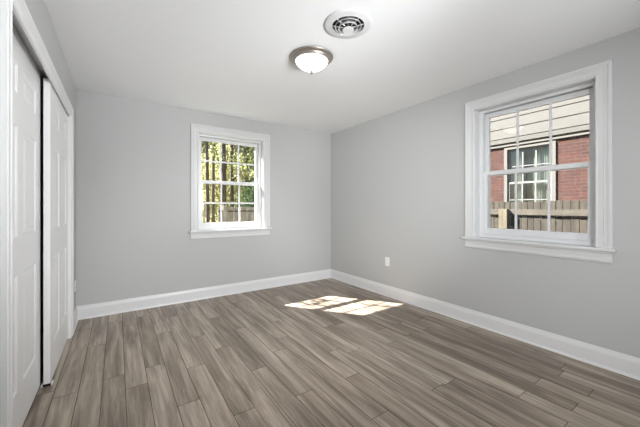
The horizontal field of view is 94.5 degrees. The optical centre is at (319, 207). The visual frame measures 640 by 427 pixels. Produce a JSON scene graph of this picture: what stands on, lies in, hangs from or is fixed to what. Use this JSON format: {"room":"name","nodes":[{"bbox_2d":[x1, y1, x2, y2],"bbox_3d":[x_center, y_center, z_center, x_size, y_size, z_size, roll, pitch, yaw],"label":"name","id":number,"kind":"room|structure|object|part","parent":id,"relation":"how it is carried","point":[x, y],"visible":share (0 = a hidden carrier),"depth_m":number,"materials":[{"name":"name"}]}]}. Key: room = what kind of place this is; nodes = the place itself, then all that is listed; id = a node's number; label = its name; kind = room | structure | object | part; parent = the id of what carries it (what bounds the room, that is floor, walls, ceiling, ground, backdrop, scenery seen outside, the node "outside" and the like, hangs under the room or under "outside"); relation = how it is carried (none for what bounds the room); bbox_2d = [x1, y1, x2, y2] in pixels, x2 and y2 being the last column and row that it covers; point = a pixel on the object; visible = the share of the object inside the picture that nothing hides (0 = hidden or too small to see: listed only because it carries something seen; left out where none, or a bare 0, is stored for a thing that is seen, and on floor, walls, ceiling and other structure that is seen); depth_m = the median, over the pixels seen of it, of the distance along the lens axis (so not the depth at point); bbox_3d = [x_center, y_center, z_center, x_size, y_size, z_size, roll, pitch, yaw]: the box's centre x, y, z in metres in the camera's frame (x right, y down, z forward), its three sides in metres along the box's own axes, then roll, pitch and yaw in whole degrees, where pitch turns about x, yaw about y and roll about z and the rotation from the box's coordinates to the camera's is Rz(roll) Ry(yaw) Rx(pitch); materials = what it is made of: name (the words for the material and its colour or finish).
{"room":"empty bedroom","nodes":[
{"label":"empty bedroom","id":0,"kind":"room"},
{"bbox_2d":[24,0,75,309],"bbox_3d":[-1.173,0.049,0.969,0.115,2.590,5.164,0,0,-34],"label":"wall","id":1,"kind":"structure","parent":0,"point":[38,10],"depth_m":2.16,"materials":[{"name":"grey paint"}]},
{"bbox_2d":[13,26,39,426],"bbox_3d":[-1.595,0.143,1.552,0.034,2.067,0.962,0,0,-34],"label":"door","id":2,"kind":"structure","parent":1,"relation":"in","point":[26,75],"depth_m":1.65,"materials":[{"name":"white paint"}]},
{"bbox_3d":[-1.467,-0.656,1.386,0.010,0.150,0.300,0,0,-34],"label":"panel","id":3,"kind":"part","parent":2,"relation":"part of","materials":[{"name":"white paint"}]},
{"bbox_3d":[-1.467,-0.132,1.386,0.010,0.570,0.300,0,0,-34],"label":"panel","id":4,"kind":"part","parent":2,"relation":"part of","materials":[{"name":"white paint"}]},
{"bbox_3d":[-1.467,0.646,1.386,0.010,0.595,0.300,0,0,-34],"label":"panel","id":5,"kind":"part","parent":2,"relation":"part of","materials":[{"name":"white paint"}]},
{"bbox_3d":[-1.703,-0.656,1.731,0.010,0.150,0.300,0,0,-34],"label":"panel","id":6,"kind":"part","parent":2,"relation":"part of","materials":[{"name":"white paint"}]},
{"bbox_3d":[-1.703,-0.132,1.731,0.010,0.570,0.300,0,0,-34],"label":"panel","id":7,"kind":"part","parent":2,"relation":"part of","materials":[{"name":"white paint"}]},
{"bbox_3d":[-1.703,0.646,1.731,0.010,0.595,0.300,0,0,-34],"label":"panel","id":8,"kind":"part","parent":2,"relation":"part of","materials":[{"name":"white paint"}]},
{"bbox_2d":[0,0,73,426],"bbox_3d":[-1.803,0.136,1.911,0.138,2.114,2.009,0,0,-34],"label":"door frame","id":9,"kind":"structure","parent":1,"relation":"attached to","point":[15,13],"depth_m":1.18,"materials":[{"name":"white paint"}]},
{"bbox_2d":[43,78,67,384],"bbox_3d":[-2.058,0.160,2.319,0.034,2.033,0.848,0,0,-34],"label":"door","id":10,"kind":"structure","parent":1,"relation":"in","point":[55,115],"depth_m":2.08,"materials":[{"name":"white paint"}]},
{"bbox_3d":[-1.946,-0.656,2.177,0.010,0.150,0.243,0,0,-34],"label":"panel","id":11,"kind":"part","parent":10,"relation":"part of","materials":[{"name":"white paint"}]},
{"bbox_3d":[-1.946,-0.132,2.177,0.010,0.570,0.243,0,0,-34],"label":"panel","id":12,"kind":"part","parent":10,"relation":"part of","materials":[{"name":"white paint"}]},
{"bbox_3d":[-1.946,0.646,2.177,0.010,0.595,0.243,0,0,-34],"label":"panel","id":13,"kind":"part","parent":10,"relation":"part of","materials":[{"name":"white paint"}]},
{"bbox_3d":[-2.150,-0.656,2.475,0.010,0.150,0.243,0,0,-34],"label":"panel","id":14,"kind":"part","parent":10,"relation":"part of","materials":[{"name":"white paint"}]},
{"bbox_3d":[-2.150,-0.132,2.475,0.010,0.570,0.243,0,0,-34],"label":"panel","id":15,"kind":"part","parent":10,"relation":"part of","materials":[{"name":"white paint"}]},
{"bbox_3d":[-2.150,0.646,2.475,0.010,0.595,0.243,0,0,-34],"label":"panel","id":16,"kind":"part","parent":10,"relation":"part of","materials":[{"name":"white paint"}]},
{"bbox_2d":[74,306,78,331],"bbox_3d":[-2.450,1.121,2.958,0.022,0.145,0.438,0,0,-34],"label":"baseboard","id":17,"kind":"structure","parent":1,"relation":"attached to","point":[76,319],"depth_m":2.99,"materials":[{"name":"white paint"}]},
{"bbox_2d":[40,87,330,325],"bbox_3d":[-1.475,0.049,4.041,4.354,2.590,0.250,0,0,-34],"label":"wall","id":18,"kind":"structure","parent":0,"point":[133,157],"depth_m":3.58,"materials":[{"name":"grey paint"}]},
{"bbox_2d":[77,269,330,319],"bbox_3d":[-1.192,1.121,4.070,3.354,0.145,0.022,0,0,-34],"label":"baseboard","id":19,"kind":"structure","parent":18,"relation":"attached to","point":[88,311],"depth_m":3.76,"materials":[{"name":"white paint"}]},
{"bbox_2d":[189,123,271,239],"bbox_3d":[-1.253,-0.327,4.157,1.137,1.480,0.290,0,0,-34],"label":"window","id":20,"kind":"structure","parent":18,"relation":"in","point":[260,226],"depth_m":4.12,"materials":[{"name":"white paint"}]},
{"bbox_3d":[-1.287,-0.632,4.206,0.841,0.625,0.028,0,0,-34],"label":"sash","id":21,"kind":"part","parent":20,"relation":"part of","materials":[{"name":"white plastic"}]},
{"bbox_3d":[-1.267,-0.046,4.177,0.841,0.634,0.028,0,0,-34],"label":"sash","id":22,"kind":"part","parent":20,"relation":"part of","materials":[{"name":"white plastic"}]},
{"bbox_3d":[-1.293,-0.331,4.214,0.901,1.284,0.150,0,0,-34],"label":"frame","id":23,"kind":"part","parent":20,"relation":"part of","materials":[{"name":"white plastic"}]},
{"bbox_2d":[22,278,639,426],"bbox_3d":[-0.055,1.268,1.787,4.094,0.150,5.114,0,0,-34],"label":"floor","id":24,"kind":"structure","parent":0,"point":[329,352],"depth_m":2.12,"materials":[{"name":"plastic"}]},
{"bbox_2d":[45,0,639,133],"bbox_3d":[-0.018,-1.317,1.910,4.354,0.140,5.414,0,0,-34],"label":"ceiling","id":25,"kind":"structure","parent":0,"point":[232,58],"depth_m":2.32,"materials":[{"name":"white paint"}]},
{"bbox_2d":[290,46,332,74],"bbox_3d":[-0.068,-1.173,2.447,0.352,0.147,0.352,0,0,-34],"label":"ceiling light","id":26,"kind":"object","parent":25,"relation":"attached to","point":[311,59],"visible":1,"depth_m":2.36,"materials":[{"name":"white glass"}]},
{"bbox_3d":[-0.068,-1.166,2.447,0.268,0.085,0.268,0,0,-34],"label":"lamp shade","id":27,"kind":"part","parent":26,"relation":"part of","materials":[{"name":"white glass"}]},
{"bbox_2d":[324,8,371,38],"bbox_3d":[0.191,-1.224,2.012,0.326,0.043,0.326,0,0,-34],"label":"ceiling vent","id":28,"kind":"object","parent":25,"relation":"in","point":[347,23],"visible":1,"depth_m":1.98,"materials":[{"name":"white metal"}]},
{"bbox_2d":[331,28,639,357],"bbox_3d":[1.746,0.049,2.965,0.250,2.590,5.164,0,0,-34],"label":"wall","id":29,"kind":"structure","parent":0,"point":[398,177],"depth_m":3.10,"materials":[{"name":"grey paint"}]},
{"bbox_2d":[385,257,388,265],"bbox_3d":[0.903,0.729,3.969,0.008,0.114,0.070,0,0,-34],"label":"electrical outlet","id":30,"kind":"object","parent":29,"relation":"attached to","point":[386,258],"visible":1,"depth_m":3.96,"materials":[{"name":"white plastic"}]},
{"bbox_2d":[331,269,639,379],"bbox_3d":[1.600,1.121,2.938,0.022,0.145,5.044,0,0,-34],"label":"baseboard","id":31,"kind":"structure","parent":29,"relation":"attached to","point":[627,365],"depth_m":2.67,"materials":[{"name":"white paint"}]},
{"bbox_2d":[461,59,616,263],"bbox_3d":[1.908,-0.333,2.675,0.290,1.492,1.155,0,0,-34],"label":"window","id":32,"kind":"structure","parent":29,"relation":"in","point":[595,81],"depth_m":2.55,"materials":[{"name":"white paint"}]},
{"bbox_3d":[1.966,-0.337,2.715,0.150,1.296,0.919,0,0,-34],"label":"frame","id":33,"kind":"part","parent":32,"relation":"part of","materials":[{"name":"white plastic"}]},
{"bbox_3d":[1.929,-0.046,2.689,0.028,0.634,0.859,0,0,-34],"label":"sash","id":34,"kind":"part","parent":32,"relation":"part of","materials":[{"name":"white plastic"}]},
{"bbox_3d":[1.958,-0.638,2.709,0.028,0.637,0.859,0,0,-34],"label":"sash","id":35,"kind":"part","parent":32,"relation":"part of","materials":[{"name":"white plastic"}]},
{"label":"outside","id":36,"kind":"structure","parent":0,"visible":0},
{"bbox_3d":[-2.927,1.844,13.141,70.000,0.200,65.000,0,0,-34],"label":"ground","id":37,"kind":"structure","parent":36,"visible":0},
{"bbox_2d":[202,206,205,222],"bbox_3d":[-4.752,0.844,7.606,3.740,1.800,0.122,0,0,-34],"label":"picket fence","id":38,"kind":"object","parent":37,"relation":"on","point":[203,213],"visible":0.02,"depth_m":8.59,"materials":[{"name":"beige wood"}]},
{"bbox_2d":[203,141,214,222],"bbox_3d":[-3.677,-1.631,9.625,2.678,6.852,2.500,0,0,-34],"label":"tree","id":39,"kind":"object","parent":37,"relation":"on","point":[213,159],"visible":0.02,"depth_m":9.31,"materials":[{"name":"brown plant"}]},
{"bbox_2d":[201,141,225,222],"bbox_3d":[-3.400,-1.483,8.417,2.797,6.562,2.292,0,0,-34],"label":"tree","id":40,"kind":"object","parent":37,"relation":"on","point":[207,149],"visible":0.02,"depth_m":8.12,"materials":[{"name":"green plant"}]},
{"bbox_2d":[201,141,226,222],"bbox_3d":[-6.349,-2.173,14.401,4.045,8.571,3.484,0,0,-34],"label":"tree","id":41,"kind":"object","parent":37,"relation":"on","point":[202,142],"visible":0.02,"depth_m":14.34,"materials":[{"name":"green plant"}]},
{"bbox_2d":[201,155,229,222],"bbox_3d":[-4.498,-0.216,10.397,2.600,4.029,1.632,0,0,-34],"label":"leafy shrub","id":42,"kind":"object","parent":37,"relation":"on","point":[202,168],"visible":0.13,"depth_m":10.71,"materials":[{"name":"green plant"}]},
{"bbox_2d":[201,144,252,221],"bbox_3d":[-3.733,-0.509,11.751,2.433,4.615,1.627,0,0,-34],"label":"tree","id":43,"kind":"object","parent":37,"relation":"on","point":[228,146],"visible":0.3,"depth_m":11.67,"materials":[{"name":"green plant"}]},
{"bbox_2d":[201,144,253,221],"bbox_3d":[-5.674,-2.363,16.035,3.847,8.652,3.135,0,0,-34],"label":"tree","id":44,"kind":"object","parent":37,"relation":"on","point":[209,144],"visible":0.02,"depth_m":15.92,"materials":[{"name":"green plant"}]},
{"bbox_2d":[212,142,252,206],"bbox_3d":[-3.158,-1.802,9.206,3.185,7.202,2.515,0,0,-34],"label":"tree","id":45,"kind":"object","parent":37,"relation":"on","point":[224,165],"visible":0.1,"depth_m":8.95,"materials":[{"name":"green plant"}]},
{"bbox_2d":[217,144,254,221],"bbox_3d":[-3.777,-2.527,16.046,3.837,8.652,3.457,0,0,-34],"label":"tree","id":46,"kind":"object","parent":37,"relation":"on","point":[249,158],"visible":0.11,"depth_m":15.71,"materials":[{"name":"green plant"}]},
{"bbox_2d":[218,205,254,221],"bbox_3d":[-0.419,0.844,9.720,5.720,1.800,0.122,0,0,-34],"label":"fence","id":47,"kind":"object","parent":37,"relation":"on","point":[227,212],"visible":0.07,"depth_m":8.41,"materials":[{"name":"brown wood"}]},
{"bbox_3d":[-2.625,0.844,8.180,0.120,1.800,0.068,0,0,-34],"label":"post","id":48,"kind":"part","parent":47,"relation":"part of","materials":[{"name":"beige wood"}]},
{"bbox_3d":[-0.431,0.111,9.738,5.720,0.035,0.025,0,0,-34],"label":"rail","id":49,"kind":"part","parent":47,"relation":"part of","materials":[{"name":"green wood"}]},
{"bbox_2d":[230,144,254,221],"bbox_3d":[-2.777,-1.784,10.522,2.936,7.162,2.348,0,0,-24],"label":"tree","id":50,"kind":"object","parent":37,"relation":"on","point":[231,145],"visible":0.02,"depth_m":10.09,"materials":[{"name":"green plant"}]},
{"bbox_2d":[231,179,254,220],"bbox_3d":[-2.238,0.420,9.809,1.794,2.748,1.413,0,0,-34],"label":"evergreen shrub","id":51,"kind":"object","parent":37,"relation":"on","point":[251,196],"visible":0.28,"depth_m":9.57,"materials":[{"name":"green plant"}]},
{"bbox_2d":[490,200,587,232],"bbox_3d":[3.531,0.826,3.626,0.122,1.836,5.200,0,0,-34],"label":"wooden fence","id":52,"kind":"object","parent":37,"relation":"on","point":[566,215],"visible":0.1,"depth_m":4.23,"materials":[{"name":"beige wood"}]},
{"bbox_3d":[2.845,0.884,4.580,0.068,1.718,0.120,0,0,-34],"label":"post","id":53,"kind":"part","parent":52,"relation":"part of","materials":[{"name":"beige wood"}]},
{"bbox_3d":[3.549,0.073,3.638,0.025,0.084,5.200,0,0,-34],"label":"rail","id":54,"kind":"part","parent":52,"relation":"part of","materials":[{"name":"beige wood"}]},
{"bbox_2d":[490,95,588,201],"bbox_3d":[6.562,-1.857,8.120,4.200,7.200,12.800,0,0,-34],"label":"brick house","id":55,"kind":"structure","parent":37,"relation":"on","point":[570,118],"depth_m":7.23,"materials":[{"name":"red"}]},
{"bbox_2d":[510,150,521,201],"bbox_3d":[5.157,-0.614,7.769,0.071,1.895,0.300,0,0,-34],"label":"curtain","id":56,"kind":"object","parent":55,"relation":"hanging from","point":[513,154],"depth_m":7.78,"materials":[{"name":"white fabric"}]},
{"bbox_3d":[5.226,-0.614,7.409,0.110,1.895,1.203,0,0,-34],"label":"window trim","id":57,"kind":"part","parent":55,"relation":"part of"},
{"bbox_3d":[5.267,-1.059,7.437,0.030,0.905,0.973,0,0,-34],"label":"sash","id":58,"kind":"part","parent":55,"relation":"part of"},
{"bbox_3d":[5.242,-0.192,7.420,0.030,0.930,0.973,0,0,-34],"label":"sash","id":59,"kind":"part","parent":55,"relation":"part of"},
{"bbox_2d":[534,147,548,201],"bbox_3d":[5.503,-0.614,7.263,0.072,1.895,0.420,0,0,-34],"label":"curtain","id":60,"kind":"object","parent":55,"relation":"hanging from","point":[542,153],"depth_m":7.29,"materials":[{"name":"white fabric"}]}
]}

